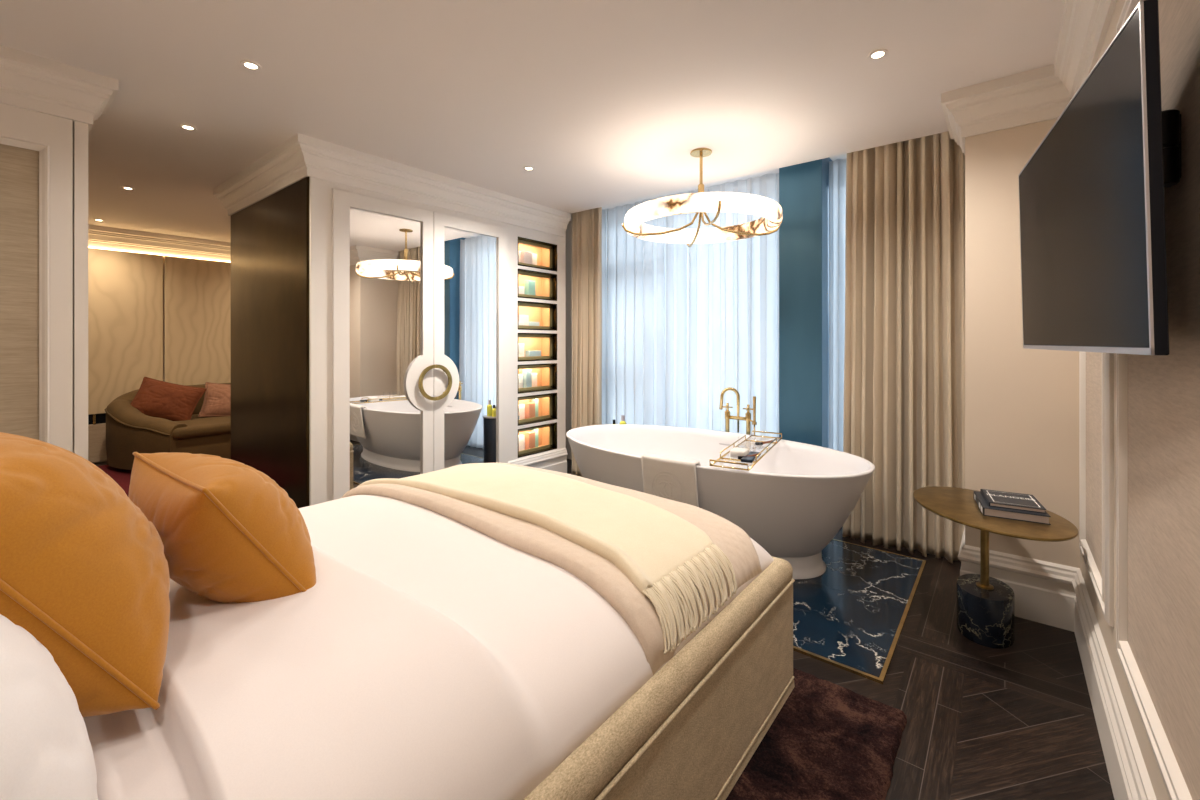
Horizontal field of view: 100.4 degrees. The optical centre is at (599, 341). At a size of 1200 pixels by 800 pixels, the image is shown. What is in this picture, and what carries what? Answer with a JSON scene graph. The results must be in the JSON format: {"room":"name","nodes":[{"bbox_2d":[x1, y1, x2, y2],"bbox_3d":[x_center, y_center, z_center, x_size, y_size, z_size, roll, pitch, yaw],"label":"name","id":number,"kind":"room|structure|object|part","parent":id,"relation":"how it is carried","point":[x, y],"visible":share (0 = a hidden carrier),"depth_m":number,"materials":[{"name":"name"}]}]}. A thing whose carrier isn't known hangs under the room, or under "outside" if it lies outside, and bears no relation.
{"room":"hotel room","nodes":[
{"label":"hotel room","id":0,"kind":"room"},
{"bbox_2d":[0,103,87,459],"bbox_3d":[-2.838,0.030,2.017,0.250,2.540,1.063,0,0,39],"label":"wall","id":1,"kind":"structure","parent":0,"point":[67,139],"depth_m":2.30,"materials":[{"name":"beige paint"}]},
{"bbox_2d":[0,144,38,439],"bbox_3d":[-2.801,0.109,1.906,0.009,1.982,0.937,0,0,39],"label":"panel","id":2,"kind":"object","parent":1,"relation":"attached to","point":[19,167],"depth_m":2.20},
{"bbox_2d":[0,45,118,132],"bbox_3d":[-2.793,-1.133,2.040,0.392,0.217,1.155,0,0,39],"label":"trim","id":3,"kind":"structure","parent":1,"relation":"attached to","point":[28,81],"depth_m":2.23,"materials":[{"name":"beige paint"}]},
{"bbox_2d":[88,246,230,462],"bbox_3d":[-4.867,0.030,6.225,0.200,2.540,5.050,0,0,39],"label":"wall","id":4,"kind":"structure","parent":0,"point":[89,246],"depth_m":5.81,"materials":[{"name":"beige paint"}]},
{"bbox_2d":[93,414,95,424],"bbox_3d":[-5.403,0.825,5.340,0.040,0.110,0.020,0,0,39],"label":"trim","id":5,"kind":"structure","parent":4,"relation":"attached to","point":[94,415],"depth_m":5.33,"materials":[{"name":"gold metal"}]},
{"bbox_2d":[88,413,105,424],"bbox_3d":[-5.080,0.825,5.787,0.020,0.110,4.000,0,0,39],"label":"trim","id":6,"kind":"structure","parent":4,"relation":"attached to","point":[100,418],"depth_m":5.38,"materials":[{"name":"black plastic"}]},
{"bbox_2d":[88,423,106,461],"bbox_3d":[-5.069,1.080,5.777,0.050,0.400,4.000,0,0,39],"label":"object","id":7,"kind":"structure","parent":4,"relation":"attached to","point":[97,432],"depth_m":5.35,"materials":[{"name":"paint"}]},
{"bbox_2d":[88,224,230,260],"bbox_3d":[-4.816,-1.133,6.056,0.092,0.217,4.850,0,0,39],"label":"trim","id":8,"kind":"structure","parent":4,"relation":"attached to","point":[98,236],"depth_m":5.72,"materials":[{"name":"beige paint"}]},
{"bbox_2d":[88,246,230,261],"bbox_3d":[-5.065,-1.009,5.774,0.020,0.010,4.000,0,0,39],"label":"light","id":9,"kind":"object","parent":4,"relation":"attached to","point":[88,246],"visible":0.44,"depth_m":5.74,"materials":[{"name":"beige"}]},
{"bbox_2d":[0,0,1064,242],"bbox_3d":[-1.767,-1.370,3.618,8.500,0.260,5.400,0,0,39],"label":"ceiling","id":10,"kind":"structure","parent":0,"point":[609,102],"depth_m":2.34,"materials":[{"name":"white paint"}]},
{"bbox_2d":[179,124,196,130],"bbox_3d":[-2.376,-1.237,2.884,0.080,0.004,0.080,0,0,39],"label":"recessed light","id":11,"kind":"object","parent":10,"relation":"in","point":[184,126],"visible":1,"depth_m":2.88,"materials":[{"name":"white paint"}]},
{"bbox_2d":[240,60,261,70],"bbox_3d":[-1.563,-1.237,2.238,0.080,0.004,0.080,0,0,39],"label":"recessed light","id":12,"kind":"object","parent":10,"relation":"in","point":[251,65],"visible":1,"depth_m":2.23,"materials":[{"name":"white paint"}]},
{"bbox_2d":[523,166,534,170],"bbox_3d":[-0.506,-1.237,3.564,0.080,0.004,0.080,0,0,39],"label":"recessed light","id":13,"kind":"object","parent":10,"relation":"in","point":[529,168],"visible":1,"depth_m":3.56,"materials":[{"name":"white paint"}]},
{"bbox_2d":[571,207,601,476],"bbox_3d":[-0.132,0.000,4.809,0.399,2.600,0.115,0,0,39],"label":"curtain","id":14,"kind":"object","parent":10,"relation":"hanging from","point":[586,226],"visible":0.77,"depth_m":4.78,"materials":[{"name":"beige fabric"}]},
{"bbox_2d":[602,173,778,436],"bbox_3d":[0.628,-0.001,4.436,2.026,2.599,0.114,0,0,39],"label":"sheer curtain","id":15,"kind":"object","parent":10,"relation":"hanging from","point":[683,325],"visible":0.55,"depth_m":4.29,"materials":[{"name":"white fabric"}]},
{"bbox_2d":[622,148,782,246],"bbox_3d":[0.660,-0.966,3.262,1.000,0.547,1.000,0,0,39],"label":"ring chandelier","id":16,"kind":"object","parent":10,"relation":"hanging from","point":[771,212],"visible":1,"depth_m":3.06,"materials":[{"name":"gold metal"}]},
{"bbox_3d":[0.399,-0.806,3.262,0.514,0.229,0.016,0,0,0],"label":"arm","id":17,"kind":"part","parent":16,"relation":"part of","materials":[{"name":"gold metal"}]},
{"bbox_3d":[0.660,-0.807,3.522,0.016,0.229,0.513,0,0,0],"label":"arm","id":18,"kind":"part","parent":16,"relation":"part of","materials":[{"name":"gold metal"}]},
{"bbox_3d":[0.660,-1.056,3.262,0.042,0.352,0.042,0,0,39],"label":"stem","id":19,"kind":"part","parent":16,"relation":"part of","materials":[{"name":"gold metal"}]},
{"bbox_3d":[0.660,-1.234,3.262,0.140,0.011,0.140,0,0,39],"label":"ceiling plate","id":20,"kind":"part","parent":16,"relation":"part of","materials":[{"name":"gold metal"}]},
{"bbox_3d":[0.660,-0.807,3.001,0.016,0.229,0.513,0,0,0],"label":"arm","id":21,"kind":"part","parent":16,"relation":"part of","materials":[{"name":"gold metal"}]},
{"bbox_3d":[0.921,-0.806,3.262,0.514,0.229,0.016,0,0,0],"label":"arm","id":22,"kind":"part","parent":16,"relation":"part of","materials":[{"name":"gold metal"}]},
{"bbox_2d":[829,159,845,451],"bbox_3d":[1.880,-0.001,3.428,0.579,2.599,0.085,0,0,37],"label":"sheer curtain","id":23,"kind":"object","parent":10,"relation":"hanging from","point":[837,168],"visible":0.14,"depth_m":3.57,"materials":[{"name":"white fabric"}]},
{"bbox_2d":[867,49,888,59],"bbox_3d":[1.196,-1.237,2.153,0.080,0.004,0.080,0,0,39],"label":"recessed light","id":24,"kind":"object","parent":10,"relation":"in","point":[877,54],"visible":1,"depth_m":2.15,"materials":[{"name":"white paint"}]},
{"bbox_2d":[842,131,964,562],"bbox_3d":[1.909,0.000,3.152,0.684,2.599,0.167,0,0,39],"label":"curtain","id":25,"kind":"object","parent":10,"relation":"hanging from","point":[904,353],"visible":0.89,"depth_m":3.13,"materials":[{"name":"beige fabric"}]},
{"bbox_2d":[566,221,571,459],"bbox_3d":[-0.386,-0.020,5.685,7.445,2.640,0.250,0,0,39],"label":"wall","id":26,"kind":"structure","parent":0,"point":[568,230],"depth_m":5.56,"materials":[{"name":"beige paint"}]},
{"bbox_2d":[93,459,1113,799],"bbox_3d":[-1.767,1.350,3.618,8.500,0.100,5.400,0,0,39],"label":"floor","id":27,"kind":"structure","parent":0,"point":[1017,721],"depth_m":1.78,"materials":[{"name":"brown wood"}]},
{"bbox_2d":[97,465,131,495],"bbox_3d":[-3.332,1.291,5.658,2.300,0.018,3.400,0,0,39],"label":"rug","id":28,"kind":"object","parent":27,"relation":"on","point":[122,477],"visible":0.02,"depth_m":4.80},
{"bbox_2d":[105,383,230,469],"bbox_3d":[-4.054,0.889,5.839,1.333,0.786,2.426,0,0,39],"label":"curved sofa","id":29,"kind":"object","parent":28,"relation":"on","point":[129,430],"visible":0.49,"depth_m":4.91,"materials":[{"name":"brown fabric"}]},
{"bbox_2d":[130,377,206,420],"bbox_3d":[-4.612,0.631,5.317,0.642,0.523,0.273,0,0,-27],"label":"cushion","id":30,"kind":"object","parent":29,"relation":"on","point":[154,398],"visible":0.77,"depth_m":5.27,"materials":[{"name":"orange fabric"}]},
{"bbox_3d":[-3.856,0.885,5.908,1.110,0.110,2.070,0,0,39],"label":"seat","id":31,"kind":"part","parent":29,"relation":"part of","materials":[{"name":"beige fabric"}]},
{"bbox_2d":[198,382,230,416],"bbox_3d":[-4.198,0.670,5.716,0.596,0.431,0.264,0,0,-33],"label":"cushion","id":32,"kind":"object","parent":29,"relation":"on","point":[217,399],"visible":0.48,"depth_m":5.59,"materials":[{"name":"fabric"}]},
{"bbox_2d":[213,133,570,507],"bbox_3d":[-1.702,0.029,4.452,1.734,2.542,2.422,0,0,39],"label":"wardrobe","id":33,"kind":"object","parent":27,"relation":"on","point":[377,304],"visible":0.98,"depth_m":3.61,"materials":[{"name":"white paint"}]},
{"bbox_3d":[-2.404,0.135,3.586,1.510,2.330,0.016,0,0,39],"label":"bronze panel","id":34,"kind":"part","parent":33,"relation":"part of","materials":[{"name":"brown metal"}]},
{"bbox_3d":[-1.487,0.106,3.479,0.034,2.168,0.717,0,0,39],"label":"door","id":35,"kind":"part","parent":33,"relation":"part of","materials":[{"name":"white paint"}]},
{"bbox_2d":[350,207,421,489],"bbox_3d":[-1.494,0.106,3.485,0.016,2.148,0.697,0,0,39],"label":"mirror","id":36,"kind":"object","parent":33,"relation":"attached to","point":[386,242],"depth_m":3.48,"materials":[{"name":"clear glass"}]},
{"bbox_3d":[-1.710,-1.133,4.443,1.734,0.217,2.397,0,0,39],"label":"cornice","id":37,"kind":"part","parent":33,"relation":"part of","materials":[{"name":"white paint"}]},
{"bbox_3d":[-1.279,0.302,3.685,0.034,0.268,0.134,0,0,39],"label":"handle","id":38,"kind":"part","parent":33,"relation":"part of","materials":[{"name":"gold metal"}]},
{"bbox_3d":[-1.190,0.302,3.795,0.034,0.268,0.134,0,0,39],"label":"handle","id":39,"kind":"part","parent":33,"relation":"part of","materials":[{"name":"gold metal"}]},
{"bbox_3d":[-1.032,0.106,4.041,0.034,2.168,0.717,0,0,39],"label":"door","id":40,"kind":"part","parent":33,"relation":"part of","materials":[{"name":"white paint"}]},
{"bbox_2d":[444,227,497,468],"bbox_3d":[-1.039,0.106,4.047,0.016,2.148,0.697,0,0,39],"label":"mirror","id":41,"kind":"object","parent":33,"relation":"attached to","point":[470,253],"depth_m":4.04,"materials":[{"name":"clear glass"}]},
{"bbox_2d":[519,374,522,387],"bbox_3d":[-0.755,0.372,4.629,0.045,0.150,0.080,0,0,39],"label":"display box","id":42,"kind":"object","parent":33,"relation":"in","point":[520,375],"visible":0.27,"depth_m":4.62,"materials":[{"name":"white"}]},
{"bbox_2d":[519,343,523,356],"bbox_3d":[-0.767,0.087,4.613,0.045,0.150,0.150,0,0,39],"label":"display box","id":43,"kind":"object","parent":33,"relation":"in","point":[521,345],"visible":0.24,"depth_m":4.63,"materials":[{"name":"white"}]},
{"bbox_2d":[519,286,523,293],"bbox_3d":[-0.755,-0.462,4.629,0.045,0.110,0.110,0,0,39],"label":"display box","id":44,"kind":"object","parent":33,"relation":"in","point":[521,288],"visible":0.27,"depth_m":4.63,"materials":[{"name":"white"}]},
{"bbox_2d":[519,434,524,450],"bbox_3d":[-0.749,0.941,4.636,0.045,0.150,0.100,0,0,39],"label":"display box","id":45,"kind":"object","parent":33,"relation":"in","point":[521,437],"visible":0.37,"depth_m":4.64,"materials":[{"name":"white"}]},
{"bbox_2d":[519,404,524,418],"bbox_3d":[-0.749,0.656,4.636,0.045,0.150,0.100,0,0,39],"label":"display box","id":46,"kind":"object","parent":33,"relation":"in","point":[521,406],"visible":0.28,"depth_m":4.64,"materials":[{"name":"white"}]},
{"bbox_2d":[519,315,528,325],"bbox_3d":[-0.723,-0.187,4.667,0.045,0.130,0.120,0,0,39],"label":"display box","id":47,"kind":"object","parent":33,"relation":"in","point":[522,318],"visible":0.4,"depth_m":4.66,"materials":[{"name":"white"}]},
{"bbox_2d":[521,251,531,263],"bbox_3d":[-0.690,-0.766,4.666,0.060,0.150,0.100,0,0,39],"label":"display box","id":48,"kind":"object","parent":33,"relation":"in","point":[526,257],"visible":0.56,"depth_m":4.63,"materials":[{"name":"white"}]},
{"bbox_2d":[522,369,531,387],"bbox_3d":[-0.683,0.352,4.673,0.060,0.190,0.070,0,0,39],"label":"display box","id":49,"kind":"object","parent":33,"relation":"in","point":[527,373],"visible":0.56,"depth_m":4.65,"materials":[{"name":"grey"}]},
{"bbox_2d":[524,280,535,294],"bbox_3d":[-0.658,-0.491,4.705,0.060,0.170,0.090,0,0,39],"label":"display box","id":50,"kind":"object","parent":33,"relation":"in","point":[529,285],"visible":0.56,"depth_m":4.68,"materials":[{"name":"teal"}]},
{"bbox_2d":[525,431,534,449],"bbox_3d":[-0.658,0.931,4.705,0.060,0.170,0.080,0,0,39],"label":"display box","id":51,"kind":"object","parent":33,"relation":"in","point":[529,436],"visible":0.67,"depth_m":4.68,"materials":[{"name":"brown"}]},
{"bbox_2d":[525,402,534,418],"bbox_3d":[-0.658,0.651,4.705,0.060,0.160,0.080,0,0,39],"label":"display box","id":52,"kind":"object","parent":33,"relation":"in","point":[530,406],"visible":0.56,"depth_m":4.68,"materials":[{"name":"brown"}]},
{"bbox_2d":[525,351,540,356],"bbox_3d":[-0.633,0.122,4.736,0.060,0.080,0.150,0,0,39],"label":"display box","id":53,"kind":"object","parent":33,"relation":"in","point":[527,353],"visible":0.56,"depth_m":4.69,"materials":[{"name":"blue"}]},
{"bbox_2d":[532,373,536,386],"bbox_3d":[-0.648,0.372,4.761,0.045,0.150,0.100,0,0,39],"label":"display box","id":54,"kind":"object","parent":33,"relation":"in","point":[534,375],"visible":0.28,"depth_m":4.75,"materials":[{"name":"white"}]},
{"bbox_2d":[532,253,536,264],"bbox_3d":[-0.648,-0.766,4.761,0.045,0.150,0.090,0,0,39],"label":"display box","id":55,"kind":"object","parent":33,"relation":"in","point":[534,256],"visible":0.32,"depth_m":4.75,"materials":[{"name":"white"}]},
{"bbox_2d":[529,322,539,325],"bbox_3d":[-0.642,-0.157,4.768,0.045,0.070,0.140,0,0,39],"label":"display box","id":56,"kind":"object","parent":33,"relation":"in","point":[530,323],"visible":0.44,"depth_m":4.75,"materials":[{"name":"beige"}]},
{"bbox_2d":[532,398,537,416],"bbox_3d":[-0.623,0.636,4.792,0.045,0.190,0.050,0,0,39],"label":"display box","id":57,"kind":"object","parent":33,"relation":"in","point":[535,401],"visible":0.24,"depth_m":4.78,"materials":[{"name":"teal"}]},
{"bbox_2d":[532,429,537,446],"bbox_3d":[-0.623,0.921,4.792,0.045,0.190,0.050,0,0,39],"label":"display box","id":58,"kind":"object","parent":33,"relation":"in","point":[534,430],"visible":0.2,"depth_m":4.78,"materials":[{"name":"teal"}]},
{"bbox_3d":[-0.617,0.900,4.659,0.012,0.232,0.481,0,0,39],"label":"brass frame","id":59,"kind":"part","parent":33,"relation":"part of","materials":[{"name":"gold metal"}]},
{"bbox_3d":[-0.617,0.616,4.659,0.012,0.232,0.481,0,0,39],"label":"brass frame","id":60,"kind":"part","parent":33,"relation":"part of","materials":[{"name":"gold metal"}]},
{"bbox_3d":[-0.617,0.331,4.659,0.012,0.232,0.481,0,0,39],"label":"brass frame","id":61,"kind":"part","parent":33,"relation":"part of","materials":[{"name":"gold"}]},
{"bbox_3d":[-0.617,0.046,4.659,0.012,0.232,0.481,0,0,39],"label":"brass frame","id":62,"kind":"part","parent":33,"relation":"part of","materials":[{"name":"gold"}]},
{"bbox_3d":[-0.617,-0.238,4.659,0.012,0.232,0.481,0,0,39],"label":"brass frame","id":63,"kind":"part","parent":33,"relation":"part of","materials":[{"name":"beige"}]},
{"bbox_3d":[-0.617,-0.522,4.659,0.012,0.232,0.481,0,0,39],"label":"brass frame","id":64,"kind":"part","parent":33,"relation":"part of","materials":[{"name":"beige"}]},
{"bbox_3d":[-0.617,-0.807,4.659,0.012,0.232,0.481,0,0,39],"label":"brass frame","id":65,"kind":"part","parent":33,"relation":"part of","materials":[{"name":"beige"}]},
{"bbox_3d":[-0.560,1.168,4.610,0.028,0.264,0.740,0,0,39],"label":"plinth moulding","id":66,"kind":"part","parent":33,"relation":"part of","materials":[{"name":"white paint"}]},
{"bbox_2d":[719,387,756,434],"bbox_3d":[1.038,0.820,3.744,0.270,0.960,0.111,0,0,39],"label":"tub filler","id":67,"kind":"object","parent":27,"relation":"on","point":[747,418],"visible":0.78,"depth_m":3.76,"materials":[{"name":"gold metal"}]},
{"bbox_3d":[0.974,0.500,3.818,0.061,0.070,0.061,0,0,-23],"label":"cross handle","id":68,"kind":"part","parent":67,"relation":"part of","materials":[{"name":"gold metal"}]},
{"bbox_3d":[0.978,0.510,3.774,0.152,0.340,0.028,0,0,11],"label":"spout","id":69,"kind":"part","parent":67,"relation":"part of","materials":[{"name":"gold metal"}]},
{"bbox_3d":[1.101,0.500,3.715,0.061,0.070,0.061,0,0,-12],"label":"cross handle","id":70,"kind":"part","parent":67,"relation":"part of","materials":[{"name":"gold metal"}]},
{"bbox_2d":[726,668,906,799],"bbox_3d":[-0.474,1.284,1.808,2.494,0.026,1.823,0,0,39],"label":"shag rug","id":71,"kind":"object","parent":27,"relation":"on","point":[828,740],"visible":0.04,"depth_m":1.57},
{"bbox_2d":[524,556,794,799],"bbox_3d":[-0.859,0.615,1.521,2.090,1.330,2.483,0,0,39],"label":"bed","id":72,"kind":"object","parent":71,"relation":"on","point":[690,732],"visible":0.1,"depth_m":1.30,"materials":[{"name":"cotton"},{"name":"wool"}]},
{"bbox_2d":[0,614,98,799],"bbox_3d":[-0.808,0.420,0.520,0.580,0.398,0.371,0,0,34],"label":"bed pillow","id":73,"kind":"object","parent":72,"relation":"on","point":[46,752],"visible":1,"depth_m":0.54,"materials":[{"name":"fabric"}]},
{"bbox_2d":[0,432,169,716],"bbox_3d":[-0.992,0.369,0.832,0.503,0.458,0.395,0,0,27],"label":"throw cushion","id":74,"kind":"object","parent":72,"relation":"on","point":[84,570],"visible":0.88,"depth_m":0.77,"materials":[{"name":"orange fabric"}]},
{"bbox_2d":[83,494,773,799],"bbox_3d":[-0.593,0.695,1.725,1.798,0.260,1.735,0,0,39],"label":"duvet","id":75,"kind":"object","parent":72,"relation":"on","point":[429,655],"visible":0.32,"depth_m":0.94,"materials":[{"name":"white fabric"}]},
{"bbox_2d":[128,452,315,602],"bbox_3d":[-0.884,0.440,1.180,0.409,0.357,0.310,0,0,28],"label":"throw cushion","id":76,"kind":"object","parent":75,"relation":"on","point":[228,532],"visible":0.84,"depth_m":1.07,"materials":[{"name":"orange fabric"}]},
{"bbox_2d":[342,463,761,675],"bbox_3d":[-0.308,0.701,2.083,1.834,0.222,0.851,0,0,39],"label":"coverlet","id":77,"kind":"object","parent":75,"relation":"on","point":[596,571],"visible":0.3,"depth_m":1.62,"materials":[{"name":"fabric"}]},
{"bbox_2d":[357,463,736,654],"bbox_3d":[-0.359,0.688,2.026,1.813,0.228,0.582,0,0,39],"label":"throw blanket","id":78,"kind":"object","parent":77,"relation":"on","point":[657,549],"visible":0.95,"depth_m":1.65,"materials":[{"name":"beige fabric"}]},
{"bbox_2d":[793,539,925,683],"bbox_3d":[0.564,1.294,3.179,2.405,0.012,1.352,0,0,39],"label":"trim","id":79,"kind":"structure","parent":27,"relation":"on","point":[881,678],"depth_m":2.08,"materials":[{"name":"gold metal"}]},
{"bbox_2d":[913,486,1078,648],"bbox_3d":[1.692,1.014,2.188,0.567,0.572,0.620,0,0,39],"label":"side table","id":80,"kind":"object","parent":27,"relation":"on","point":[985,603],"visible":0.91,"depth_m":2.15,"materials":[{"name":"gold stone"}]},
{"bbox_3d":[1.727,0.918,2.243,0.064,0.357,0.064,0,0,39],"label":"post","id":81,"kind":"part","parent":80,"relation":"part of","materials":[{"name":"gold metal"}]},
{"bbox_2d":[974,491,1050,524],"bbox_3d":[1.767,0.711,2.159,0.217,0.034,0.270,0,0,30],"label":"book","id":82,"kind":"object","parent":80,"relation":"on","point":[986,510],"visible":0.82,"depth_m":2.06,"materials":[{"name":"grey paper"}]},
{"bbox_2d":[980,489,1046,513],"bbox_3d":[1.779,0.685,2.162,0.186,0.018,0.225,0,0,30],"label":"book","id":83,"kind":"object","parent":82,"relation":"on","point":[1001,499],"visible":1,"depth_m":2.13,"materials":[{"name":"grey paper"}]},
{"bbox_2d":[779,157,831,447],"bbox_3d":[1.544,-0.020,3.717,0.299,2.640,0.360,0,0,39],"label":"window column","id":84,"kind":"structure","parent":0,"point":[803,187],"depth_m":3.57,"materials":[{"name":"blue paint"}]},
{"bbox_2d":[793,540,922,676],"bbox_3d":[0.565,1.305,3.181,2.375,0.030,1.325,0,0,39],"label":"floor","id":85,"kind":"structure","parent":0,"point":[854,631],"depth_m":2.46,"materials":[{"name":"blue stone"}]},
{"bbox_2d":[566,424,874,578],"bbox_3d":[0.641,0.982,3.302,2.080,0.616,1.090,0,0,39],"label":"bathtub","id":86,"kind":"object","parent":85,"relation":"on","point":[795,499],"visible":0.67,"depth_m":2.75,"materials":[{"name":"white ceramic"}]},
{"bbox_2d":[641,453,700,506],"bbox_3d":[0.409,0.816,2.835,0.342,0.330,0.119,0,0,36],"label":"hand towel","id":87,"kind":"object","parent":86,"relation":"hanging from","point":[671,478],"visible":0.74,"depth_m":2.79,"materials":[{"name":"fabric"}]},
{"bbox_2d":[710,431,781,470],"bbox_3d":[0.923,0.650,3.070,0.210,0.044,1.009,0,0,29],"label":"tray","id":88,"kind":"object","parent":86,"relation":"on","point":[776,438],"visible":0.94,"depth_m":2.91,"materials":[{"name":"gold metal"}]},
{"bbox_2d":[730,447,748,457],"bbox_3d":[0.806,0.642,2.895,0.090,0.045,0.100,0,0,30],"label":"cloth","id":89,"kind":"object","parent":88,"relation":"on","point":[735,452],"visible":0.83,"depth_m":2.86,"materials":[{"name":"fabric"}]},
{"bbox_2d":[738,454,756,459],"bbox_3d":[0.841,0.651,2.841,0.121,0.030,0.026,0,0,-13],"label":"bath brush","id":90,"kind":"object","parent":88,"relation":"on","point":[739,457],"visible":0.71,"depth_m":2.83,"materials":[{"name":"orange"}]},
{"bbox_2d":[741,451,760,462],"bbox_3d":[0.863,0.657,2.857,0.065,0.018,0.230,0,0,29],"label":"soap dish","id":91,"kind":"object","parent":88,"relation":"on","point":[748,459],"visible":0.87,"depth_m":2.81,"materials":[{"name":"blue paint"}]},
{"bbox_2d":[755,440,772,445],"bbox_3d":[1.063,0.651,3.233,0.121,0.030,0.026,0,0,-13],"label":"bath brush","id":92,"kind":"object","parent":88,"relation":"on","point":[770,441],"visible":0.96,"depth_m":3.22,"materials":[{"name":"brown wood"}]},
{"bbox_2d":[801,579,901,608],"bbox_3d":[0.565,1.290,3.181,2.375,0.001,1.325,0,0,39],"label":"trim","id":93,"kind":"structure","parent":85,"relation":"on","point":[801,579],"depth_m":2.56,"materials":[{"name":"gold metal"}]},
{"bbox_3d":[0.176,1.032,4.206,0.220,0.515,0.220,0,0,39],"label":"pedestal table","id":94,"kind":"object","parent":85,"relation":"on","visible":0},
{"bbox_2d":[620,415,625,423],"bbox_3d":[0.191,0.693,4.169,0.056,0.165,0.055,0,0,39],"label":"bottle","id":95,"kind":"object","parent":94,"relation":"on","point":[622,416],"visible":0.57,"depth_m":4.16,"materials":[{"name":"yellow"}]},
{"bbox_2d":[965,118,1079,567],"bbox_3d":[2.370,-0.020,2.842,0.417,2.640,1.200,0,0,39],"label":"wall pier","id":96,"kind":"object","parent":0,"point":[1022,405],"visible":0.43,"depth_m":2.40,"materials":[{"name":"beige paint"}]},
{"bbox_2d":[1080,0,1199,799],"bbox_3d":[1.003,0.030,0.667,0.204,2.540,4.300,0,0,39],"label":"wall","id":97,"kind":"structure","parent":0,"point":[1164,390],"depth_m":1.01,"materials":[{"name":"paint"}]},
{"bbox_2d":[941,0,1116,153],"bbox_3d":[0.895,-1.133,1.093,0.509,0.217,4.325,0,0,39],"label":"trim","id":98,"kind":"structure","parent":97,"relation":"attached to","point":[1041,94],"depth_m":2.29,"materials":[{"name":"beige paint"}]},
{"bbox_2d":[958,527,1156,799],"bbox_3d":[1.053,1.158,1.238,0.445,0.284,4.750,0,0,39],"label":"baseboard","id":99,"kind":"structure","parent":97,"relation":"attached to","point":[1048,593],"depth_m":1.96,"materials":[{"name":"beige paint"}]},
{"bbox_2d":[1079,351,1113,626],"bbox_3d":[1.807,-0.010,1.831,0.020,1.780,0.720,0,0,39],"label":"trim","id":100,"kind":"structure","parent":97,"relation":"attached to","point":[1103,587],"depth_m":1.56,"materials":[{"name":"beige paint"}]},
{"bbox_2d":[1116,0,1191,799],"bbox_3d":[1.193,-0.010,1.073,0.020,1.780,0.870,0,0,39],"label":"trim","id":101,"kind":"structure","parent":97,"relation":"attached to","point":[1176,787],"depth_m":1.35,"materials":[{"name":"beige paint"}]},
{"bbox_2d":[1162,109,1180,187],"bbox_3d":[1.168,-0.369,1.064,0.046,0.138,0.316,0,0,39],"label":"mount","id":102,"kind":"object","parent":97,"relation":"attached to","point":[1171,119],"depth_m":0.94,"materials":[{"name":"black metal"}]},
{"bbox_2d":[1018,0,1168,354],"bbox_3d":[1.210,-0.280,1.288,0.044,0.605,1.040,0,0,31],"label":"wall tv","id":103,"kind":"object","parent":102,"relation":"attached to","point":[1092,202],"visible":1,"depth_m":1.02,"materials":[{"name":"black plastic"}]},
{"bbox_3d":[1.118,-0.370,0.973,0.009,0.120,0.080,0,0,39],"label":"wall plate","id":104,"kind":"part","parent":102,"relation":"part of","materials":[{"name":"black metal"}]},
{"bbox_3d":[-3.387,0.030,1.617,8.500,2.540,0.250,0,0,39],"label":"wall","id":105,"kind":"structure","parent":0,"visible":0},
{"bbox_2d":[0,136,49,442],"bbox_3d":[-2.814,0.083,1.854,0.022,1.935,1.040,0,0,39],"label":"trim","id":106,"kind":"structure","parent":105,"relation":"attached to","point":[44,150],"depth_m":2.25,"materials":[{"name":"beige paint"}]}
]}

